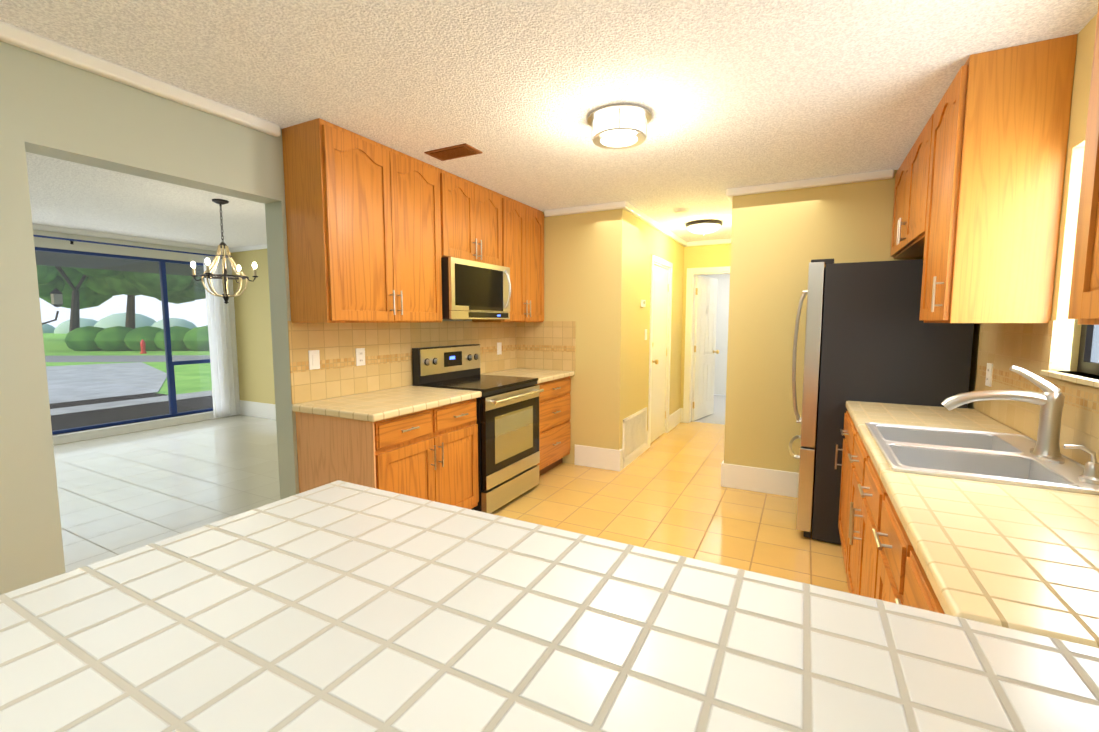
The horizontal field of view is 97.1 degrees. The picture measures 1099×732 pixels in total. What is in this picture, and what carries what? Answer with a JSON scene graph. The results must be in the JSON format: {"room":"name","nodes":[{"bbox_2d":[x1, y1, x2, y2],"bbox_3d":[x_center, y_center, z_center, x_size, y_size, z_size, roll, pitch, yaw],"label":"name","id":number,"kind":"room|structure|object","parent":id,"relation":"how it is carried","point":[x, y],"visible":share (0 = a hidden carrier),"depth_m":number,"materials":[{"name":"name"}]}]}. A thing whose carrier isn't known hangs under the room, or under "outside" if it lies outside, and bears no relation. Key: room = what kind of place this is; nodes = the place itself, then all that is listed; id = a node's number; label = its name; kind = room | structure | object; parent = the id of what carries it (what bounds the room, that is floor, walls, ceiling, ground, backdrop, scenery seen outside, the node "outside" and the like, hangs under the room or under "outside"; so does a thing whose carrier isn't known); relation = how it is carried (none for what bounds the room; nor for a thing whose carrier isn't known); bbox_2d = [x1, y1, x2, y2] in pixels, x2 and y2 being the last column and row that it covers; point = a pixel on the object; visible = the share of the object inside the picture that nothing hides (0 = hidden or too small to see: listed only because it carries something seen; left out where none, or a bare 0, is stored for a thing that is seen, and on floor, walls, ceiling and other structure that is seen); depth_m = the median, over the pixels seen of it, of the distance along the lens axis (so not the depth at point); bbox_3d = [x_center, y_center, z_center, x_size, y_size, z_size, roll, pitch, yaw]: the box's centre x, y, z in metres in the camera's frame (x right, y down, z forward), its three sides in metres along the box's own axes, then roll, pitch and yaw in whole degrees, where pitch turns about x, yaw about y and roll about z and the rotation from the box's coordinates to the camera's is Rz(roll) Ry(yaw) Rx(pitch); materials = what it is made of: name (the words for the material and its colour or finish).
{"room":"kitchen","nodes":[
{"label":"kitchen","id":0,"kind":"room"},
{"bbox_2d":[42,288,62,324],"bbox_3d":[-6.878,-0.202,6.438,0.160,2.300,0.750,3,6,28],"label":"wall lantern","id":1,"kind":"object","parent":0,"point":[55,293],"depth_m":6.61,"materials":[{"name":"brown metal"}]},
{"bbox_2d":[35,251,203,276],"bbox_3d":[-6.513,-0.370,6.797,2.699,2.570,12.000,3,6,28],"label":"eave","id":2,"kind":"object","parent":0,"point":[105,263],"depth_m":7.29,"materials":[{"name":"grey"}]},
{"bbox_2d":[33,229,227,434],"bbox_3d":[-6.023,-0.263,4.695,0.120,2.440,5.930,3,6,28],"label":"wall","id":3,"kind":"structure","parent":0,"point":[89,247],"depth_m":5.91,"materials":[{"name":"white paint"}]},
{"bbox_2d":[35,247,212,434],"bbox_3d":[-5.513,-0.286,5.665,0.055,2.090,3.020,3,6,28],"label":"window","id":4,"kind":"structure","parent":3,"relation":"in","point":[172,388],"depth_m":6.23,"materials":[{"name":"blue"}]},
{"bbox_2d":[32,223,225,251],"bbox_3d":[-5.979,-1.440,4.496,0.045,0.060,5.810,3,6,28],"label":"crown molding","id":5,"kind":"structure","parent":3,"relation":"attached to","point":[35,226],"depth_m":5.89,"materials":[{"name":"white"}]},
{"bbox_2d":[33,235,227,258],"bbox_3d":[-5.433,-1.415,5.474,0.107,0.062,3.522,3,6,28],"label":"curtain rod","id":6,"kind":"object","parent":3,"relation":"attached to","point":[71,241],"visible":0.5,"depth_m":5.84,"materials":[{"name":"blue painted metal"}]},
{"bbox_2d":[203,257,240,417],"bbox_3d":[-4.678,-0.396,6.945,0.075,2.255,0.370,3,6,28],"label":"sheer curtain","id":7,"kind":"object","parent":6,"relation":"hanging from","point":[223,353],"visible":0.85,"depth_m":6.95,"materials":[{"name":"white fabric"}]},
{"bbox_2d":[52,400,275,444],"bbox_3d":[-3.961,0.947,3.652,4.840,0.220,5.810,3,6,28],"label":"baseboard","id":8,"kind":"structure","parent":3,"relation":"attached to","point":[259,409],"depth_m":6.35,"materials":[{"name":"white wood"}]},
{"bbox_2d":[0,41,508,594],"bbox_3d":[-1.724,-0.057,2.449,0.150,2.440,5.930,3,6,28],"label":"wall","id":9,"kind":"structure","parent":0,"point":[56,109],"depth_m":1.90,"materials":[{"name":"grey paint"}]},
{"bbox_2d":[0,21,280,136],"bbox_3d":[-2.239,-1.134,1.154,0.045,0.060,3.340,3,6,28],"label":"crown molding","id":10,"kind":"structure","parent":9,"relation":"attached to","point":[31,42],"depth_m":2.02,"materials":[{"name":"white wood"}]},
{"bbox_2d":[282,118,453,322],"bbox_3d":[-1.090,-0.806,3.073,0.328,1.058,1.000,3,6,28],"label":"upper cabinet","id":11,"kind":"object","parent":9,"relation":"attached to","point":[378,232],"depth_m":2.76,"materials":[{"name":"brown wood"}]},
{"bbox_2d":[288,321,516,403],"bbox_3d":[-0.904,-0.117,3.843,0.008,0.476,2.460,3,6,28],"label":"tile backsplash","id":12,"kind":"structure","parent":9,"relation":"attached to","point":[388,347],"depth_m":3.29,"materials":[{"name":"beige tile"}]},
{"bbox_2d":[308,350,319,369],"bbox_3d":[-1.397,-0.037,2.886,0.010,0.114,0.070,3,6,28],"label":"light switch","id":13,"kind":"object","parent":12,"relation":"attached to","point":[314,359],"visible":1,"depth_m":2.88,"materials":[{"name":"white plastic"}]},
{"bbox_2d":[356,348,364,365],"bbox_3d":[-1.240,-0.059,3.186,0.009,0.114,0.070,3,6,28],"label":"electrical outlet","id":14,"kind":"object","parent":12,"relation":"attached to","point":[360,356],"visible":1,"depth_m":3.18,"materials":[{"name":"white plastic"}]},
{"bbox_2d":[497,342,501,354],"bbox_3d":[-0.477,-0.167,4.635,0.010,0.114,0.070,3,6,28],"label":"light switch","id":15,"kind":"object","parent":12,"relation":"attached to","point":[499,348],"visible":1,"depth_m":4.63,"materials":[{"name":"white plastic"}]},
{"bbox_2d":[450,173,505,261],"bbox_3d":[-0.711,-1.099,3.772,0.328,0.603,0.770,3,6,28],"label":"upper cabinet","id":16,"kind":"object","parent":9,"relation":"attached to","point":[477,212],"depth_m":3.71,"materials":[{"name":"brown wood"}]},
{"bbox_2d":[442,254,517,321],"bbox_3d":[-0.657,-0.580,3.791,0.450,0.427,0.762,3,6,28],"label":"microwave","id":17,"kind":"object","parent":9,"relation":"attached to","point":[477,289],"depth_m":3.67,"materials":[{"name":"silver metal"}]},
{"bbox_2d":[506,197,543,321],"bbox_3d":[-0.378,-0.930,4.425,0.328,1.058,0.807,3,6,28],"label":"upper cabinet","id":18,"kind":"object","parent":9,"relation":"attached to","point":[524,223],"depth_m":4.40,"materials":[{"name":"brown wood"}]},
{"bbox_2d":[53,414,848,592],"bbox_3d":[-1.717,1.060,3.960,8.540,0.060,8.420,3,6,28],"label":"floor","id":19,"kind":"structure","parent":0,"point":[667,492],"depth_m":3.82,"materials":[{"name":"beige tile"}]},
{"bbox_2d":[295,398,478,508],"bbox_3d":[-0.976,0.671,3.106,0.624,0.870,0.926,3,6,28],"label":"base cabinet","id":20,"kind":"object","parent":19,"relation":"on","point":[431,454],"depth_m":2.78,"materials":[{"name":"brown wood"}]},
{"bbox_2d":[412,344,543,513],"bbox_3d":[-0.522,0.446,3.813,0.717,1.190,0.762,3,6,28],"label":"range","id":21,"kind":"object","parent":19,"relation":"on","point":[508,435],"visible":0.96,"depth_m":3.65,"materials":[{"name":"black metal"}]},
{"bbox_2d":[535,376,570,475],"bbox_3d":[-0.230,0.541,4.524,0.624,0.870,0.732,3,6,28],"label":"base cabinet","id":22,"kind":"object","parent":19,"relation":"on","point":[555,400],"depth_m":4.39,"materials":[{"name":"brown wood"}]},
{"bbox_2d":[292,368,574,421],"bbox_3d":[-0.617,0.155,3.713,0.655,0.042,2.462,3,6,28],"label":"countertop","id":23,"kind":"structure","parent":22,"relation":"on","point":[374,406],"depth_m":2.92,"materials":[{"name":"beige tile"}]},
{"bbox_2d":[838,411,877,595],"bbox_3d":[1.876,0.727,2.498,0.609,0.870,0.746,3,6,28],"label":"base cabinet","id":24,"kind":"object","parent":19,"relation":"on","point":[857,468],"depth_m":2.14,"materials":[{"name":"brown wood"}]},
{"bbox_2d":[845,365,1098,647],"bbox_3d":[1.490,0.254,1.712,0.605,0.513,2.422,3,6,28],"label":"countertop","id":25,"kind":"structure","parent":24,"relation":"on","point":[999,522],"depth_m":1.25,"materials":[{"name":"beige tile"}]},
{"bbox_2d":[865,365,1098,494],"bbox_3d":[1.515,0.250,1.758,0.550,0.513,0.793,3,6,28],"label":"sink","id":26,"kind":"object","parent":25,"relation":"in","point":[1006,459],"depth_m":1.70,"materials":[{"name":"silver metal"}]},
{"bbox_2d":[789,259,973,544],"bbox_3d":[2.091,0.212,3.218,0.878,1.763,0.785,3,6,28],"label":"fridge","id":27,"kind":"object","parent":19,"relation":"on","point":[870,336],"visible":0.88,"depth_m":2.88,"materials":[{"name":"grey metal"}]},
{"bbox_2d":[863,475,944,613],"bbox_3d":[1.131,0.856,1.084,0.609,0.870,0.886,3,6,28],"label":"base cabinet","id":28,"kind":"object","parent":19,"relation":"on","point":[881,560],"depth_m":1.31,"materials":[{"name":"brown wood"}]},
{"bbox_3d":[-0.085,0.927,0.310,2.036,0.870,1.560,3,6,28],"label":"base cabinet","id":29,"kind":"object","parent":19,"relation":"on","visible":0},
{"bbox_2d":[0,480,1098,731],"bbox_3d":[-0.098,0.470,0.275,2.067,0.042,1.620,3,6,28],"label":"countertop","id":30,"kind":"structure","parent":29,"relation":"on","point":[340,606],"depth_m":0.71,"materials":[{"name":"white tile"}]},
{"bbox_2d":[0,0,1098,247],"bbox_3d":[-1.071,-1.552,4.957,8.540,0.080,11.440,3,6,28],"label":"ceiling","id":31,"kind":"structure","parent":0,"point":[728,94],"depth_m":2.13,"materials":[{"name":"white paint"}]},
{"bbox_2d":[191,199,257,303],"bbox_3d":[-2.874,-0.999,4.279,0.403,0.897,0.403,4,7,38],"label":"dining chandelier","id":32,"kind":"object","parent":31,"relation":"hanging from","point":[224,276],"visible":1,"depth_m":4.26,"materials":[{"name":"brown metal"}]},
{"bbox_2d":[424,143,482,160],"bbox_3d":[-0.599,-1.328,3.027,0.320,0.012,0.170,3,6,28],"label":"ceiling vent","id":33,"kind":"object","parent":31,"relation":"in","point":[454,152],"visible":1,"depth_m":3.01,"materials":[{"name":"brown metal"}]},
{"bbox_2d":[587,103,651,148],"bbox_3d":[0.362,-1.229,2.519,0.330,0.117,0.330,3,6,28],"label":"light","id":34,"kind":"object","parent":31,"relation":"attached to","point":[618,126],"visible":1,"depth_m":2.43,"materials":[{"name":"white glass"}]},
{"bbox_2d":[675,208,688,213],"bbox_3d":[1.247,-1.460,4.583,0.130,0.034,0.130,3,6,28],"label":"smoke detector","id":35,"kind":"object","parent":31,"relation":"attached to","point":[681,210],"visible":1,"depth_m":4.54,"materials":[{"name":"white plastic"}]},
{"bbox_2d":[686,219,722,234],"bbox_3d":[1.658,-1.472,5.216,0.380,0.126,0.380,3,6,28],"label":"light","id":36,"kind":"object","parent":31,"relation":"attached to","point":[704,227],"visible":1,"depth_m":5.10,"materials":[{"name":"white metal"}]},
{"bbox_2d":[230,170,923,472],"bbox_3d":[-0.944,-0.320,5.314,8.540,2.440,0.130,3,6,28],"label":"wall","id":37,"kind":"structure","parent":0,"point":[780,240],"depth_m":3.95,"materials":[{"name":"yellow paint"}]},
{"bbox_2d":[229,244,266,252],"bbox_3d":[-2.574,-1.574,5.959,4.590,0.060,0.045,3,6,28],"label":"crown molding","id":38,"kind":"structure","parent":37,"relation":"attached to","point":[264,246],"depth_m":6.80,"materials":[{"name":"white"}]},
{"bbox_2d":[517,321,575,370],"bbox_3d":[-0.042,-0.202,4.772,0.652,0.476,0.008,3,6,28],"label":"tile backsplash","id":39,"kind":"structure","parent":37,"relation":"attached to","point":[547,345],"depth_m":4.76,"materials":[{"name":"beige tile"}]},
{"bbox_2d":[544,202,619,216],"bbox_3d":[0.293,-1.437,4.466,0.760,0.060,0.055,3,6,28],"label":"crown molding","id":40,"kind":"structure","parent":37,"relation":"attached to","point":[614,205],"depth_m":4.44,"materials":[{"name":"white wood"}]},
{"bbox_2d":[574,444,622,471],"bbox_3d":[0.453,0.870,4.610,0.466,0.200,0.026,3,6,28],"label":"baseboard","id":41,"kind":"structure","parent":37,"relation":"attached to","point":[588,456],"depth_m":4.59,"materials":[{"name":"white wood"}]},
{"bbox_2d":[721,460,723,485],"bbox_3d":[2.036,0.817,5.184,0.026,0.200,2.496,3,6,28],"label":"baseboard","id":42,"kind":"structure","parent":37,"relation":"attached to","point":[723,460],"depth_m":4.09,"materials":[{"name":"white wood"}]},
{"bbox_2d":[726,188,732,203],"bbox_3d":[2.012,-1.483,4.968,0.045,0.060,2.525,3,6,28],"label":"crown molding","id":43,"kind":"structure","parent":37,"relation":"attached to","point":[729,191],"depth_m":3.86,"materials":[{"name":"white wood"}]},
{"bbox_2d":[722,462,798,497],"bbox_3d":[2.087,0.947,3.763,1.390,0.200,0.016,3,6,28],"label":"baseboard","id":44,"kind":"structure","parent":37,"relation":"attached to","point":[772,481],"depth_m":3.95,"materials":[{"name":"white wood"}]},
{"bbox_2d":[732,169,893,196],"bbox_3d":[1.938,-1.359,3.613,1.030,0.060,0.045,3,6,28],"label":"crown molding","id":45,"kind":"structure","parent":37,"relation":"attached to","point":[883,174],"depth_m":3.58,"materials":[{"name":"white wood"}]},
{"bbox_2d":[624,211,683,430],"bbox_3d":[1.200,-0.345,5.589,0.120,2.440,2.370,3,6,28],"label":"wall","id":46,"kind":"structure","parent":0,"point":[644,241],"depth_m":5.00,"materials":[{"name":"yellow paint"}]},
{"bbox_2d":[622,407,646,468],"bbox_3d":[0.872,0.707,4.911,0.016,0.470,0.760,3,6,28],"label":"air vent","id":47,"kind":"object","parent":46,"relation":"in","point":[634,445],"visible":1,"depth_m":4.88,"materials":[{"name":"white metal"}]},
{"bbox_2d":[641,300,645,306],"bbox_3d":[0.955,-0.636,4.937,0.024,0.070,0.090,3,6,28],"label":"thermostat","id":48,"kind":"object","parent":46,"relation":"attached to","point":[643,303],"visible":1,"depth_m":4.91,"materials":[{"name":"white plastic"}]},
{"bbox_2d":[620,201,687,246],"bbox_3d":[1.235,-1.520,5.369,0.045,0.060,2.535,3,6,28],"label":"crown molding","id":49,"kind":"structure","parent":46,"relation":"attached to","point":[624,205],"depth_m":4.94,"materials":[{"name":"white"}]},
{"bbox_2d":[651,265,668,442],"bbox_3d":[1.292,-0.138,5.640,0.113,1.995,0.732,3,6,28],"label":"closet door","id":50,"kind":"structure","parent":46,"relation":"in","point":[659,339],"depth_m":5.66,"materials":[{"name":"white wood"}]},
{"bbox_2d":[648,254,672,447],"bbox_3d":[1.237,-0.178,5.659,0.136,2.095,0.890,3,6,28],"label":"door frame","id":51,"kind":"structure","parent":46,"relation":"attached to","point":[665,264],"depth_m":5.75,"materials":[{"name":"white wood"}]},
{"bbox_2d":[669,408,682,430],"bbox_3d":[1.661,0.705,6.406,0.030,0.200,0.670,3,6,28],"label":"baseboard","id":52,"kind":"structure","parent":46,"relation":"attached to","point":[675,418],"depth_m":6.42,"materials":[{"name":"white wood"}]},
{"bbox_2d":[680,244,730,407],"bbox_3d":[2.354,-0.418,6.386,3.700,2.440,0.120,3,6,28],"label":"wall","id":53,"kind":"structure","parent":0,"point":[718,255],"depth_m":6.43,"materials":[{"name":"yellow paint"}]},
{"bbox_2d":[691,276,718,420],"bbox_3d":[2.248,-0.256,6.923,0.247,1.995,0.723,3,6,28],"label":"room door","id":54,"kind":"structure","parent":53,"relation":"in","point":[705,314],"depth_m":6.88,"materials":[{"name":"white wood"}]},
{"bbox_2d":[683,266,729,422],"bbox_3d":[2.262,-0.250,6.441,0.890,2.095,0.136,3,6,28],"label":"door frame","id":55,"kind":"structure","parent":53,"relation":"attached to","point":[691,272],"depth_m":6.56,"materials":[{"name":"white wood"}]},
{"bbox_2d":[688,239,730,246],"bbox_3d":[2.196,-1.602,6.268,0.810,0.060,0.045,3,6,28],"label":"crown molding","id":56,"kind":"structure","parent":53,"relation":"attached to","point":[721,241],"depth_m":6.30,"materials":[{"name":"white"}]},
{"bbox_2d":[691,395,725,424],"bbox_3d":[3.027,0.712,7.779,3.700,0.055,2.780,3,6,28],"label":"floor","id":57,"kind":"structure","parent":0,"point":[717,416],"depth_m":7.38,"materials":[{"name":"grey tile"}]},
{"bbox_2d":[692,274,729,394],"bbox_3d":[3.701,-0.652,8.944,3.700,2.440,0.120,3,6,28],"label":"wall","id":58,"kind":"structure","parent":0,"point":[723,288],"depth_m":9.12,"materials":[{"name":"white paint"}]},
{"bbox_2d":[968,14,1098,462],"bbox_3d":[1.436,0.093,0.805,0.120,2.440,5.940,3,6,28],"label":"wall","id":59,"kind":"structure","parent":0,"point":[1066,344],"depth_m":1.81,"materials":[{"name":"yellow paint"}]},
{"bbox_2d":[890,125,925,257],"bbox_3d":[2.294,-1.010,2.835,0.328,0.608,1.136,3,6,28],"label":"upper cabinet","id":60,"kind":"object","parent":59,"relation":"attached to","point":[908,178],"depth_m":2.91,"materials":[{"name":"brown wood"}]},
{"bbox_2d":[918,34,1077,322],"bbox_3d":[1.928,-0.723,2.160,0.328,1.058,0.580,3,6,28],"label":"upper cabinet","id":61,"kind":"object","parent":59,"relation":"attached to","point":[979,182],"depth_m":1.92,"materials":[{"name":"brown wood"}]},
{"bbox_2d":[974,321,1098,465],"bbox_3d":[1.756,0.093,1.558,0.008,0.476,2.426,3,6,28],"label":"tile backsplash","id":62,"kind":"structure","parent":59,"relation":"attached to","point":[1003,348],"depth_m":2.02,"materials":[{"name":"beige tile"}]},
{"bbox_2d":[985,363,992,386],"bbox_3d":[2.212,0.044,2.444,0.009,0.114,0.070,3,6,28],"label":"electrical outlet","id":63,"kind":"object","parent":62,"relation":"attached to","point":[989,371],"visible":1,"depth_m":2.43,"materials":[{"name":"white plastic"}]},
{"bbox_2d":[1040,370,1098,387],"bbox_3d":[1.750,0.066,1.436,0.150,0.020,0.930,3,6,28],"label":"window sill","id":64,"kind":"structure","parent":59,"relation":"attached to","point":[1088,380],"depth_m":1.69,"materials":[{"name":"beige tile"}]},
{"bbox_2d":[1068,2,1098,324],"bbox_3d":[1.059,-0.575,0.551,0.366,1.058,0.950,3,6,28],"label":"upper cabinet","id":65,"kind":"object","parent":59,"relation":"attached to","point":[1084,302],"visible":1,"depth_m":1.01,"materials":[{"name":"brown wood"}]},
{"bbox_2d":[1077,325,1098,374],"bbox_3d":[1.790,-0.351,1.377,0.040,0.820,0.910,3,6,28],"label":"window","id":66,"kind":"structure","parent":59,"relation":"in","point":[1086,347],"depth_m":1.77,"materials":[{"name":"glass"}]},
{"label":"outside","id":67,"kind":"structure","parent":0,"visible":0},
{"bbox_2d":[43,333,211,394],"bbox_3d":[-48.347,-2.793,47.884,115.010,0.100,200.000,3,6,28],"label":"lawn","id":68,"kind":"structure","parent":67,"point":[50,342],"depth_m":17.85,"materials":[{"name":"green plant"}]},
{"bbox_2d":[36,265,205,331],"bbox_3d":[-31.184,-8.436,38.047,31.612,12.999,29.209,3,6,28],"label":"trees","id":69,"kind":"object","parent":68,"relation":"on","point":[86,290],"depth_m":32.84,"materials":[{"name":"green plant"}]},
{"bbox_2d":[42,313,207,333],"bbox_3d":[-53.866,-4.123,65.141,154.810,5.617,7.599,0,5,-2],"label":"treeline","id":70,"kind":"object","parent":68,"relation":"on","point":[102,322],"depth_m":63.37,"materials":[{"name":"green"}]},
{"bbox_2d":[45,355,212,430],"bbox_3d":[-17.758,-0.503,20.191,106.164,0.448,61.932,3,6,28],"label":"paving","id":71,"kind":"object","parent":68,"relation":"on","point":[150,397],"depth_m":10.45,"materials":[{"name":"grey concrete"}]},
{"bbox_2d":[64,326,209,350],"bbox_3d":[-18.379,-1.388,25.970,13.969,1.500,1.961,0,5,-2],"label":"bush","id":72,"kind":"object","parent":68,"relation":"on","point":[106,341],"depth_m":25.16,"materials":[{"name":"green plant"}]},
{"bbox_2d":[140,339,146,353],"bbox_3d":[-19.575,-0.940,23.376,0.320,0.680,0.253,3,6,28],"label":"fire hydrant","id":73,"kind":"object","parent":68,"relation":"on","point":[141,345],"depth_m":23.31,"materials":[{"name":"red metal"}]}
]}

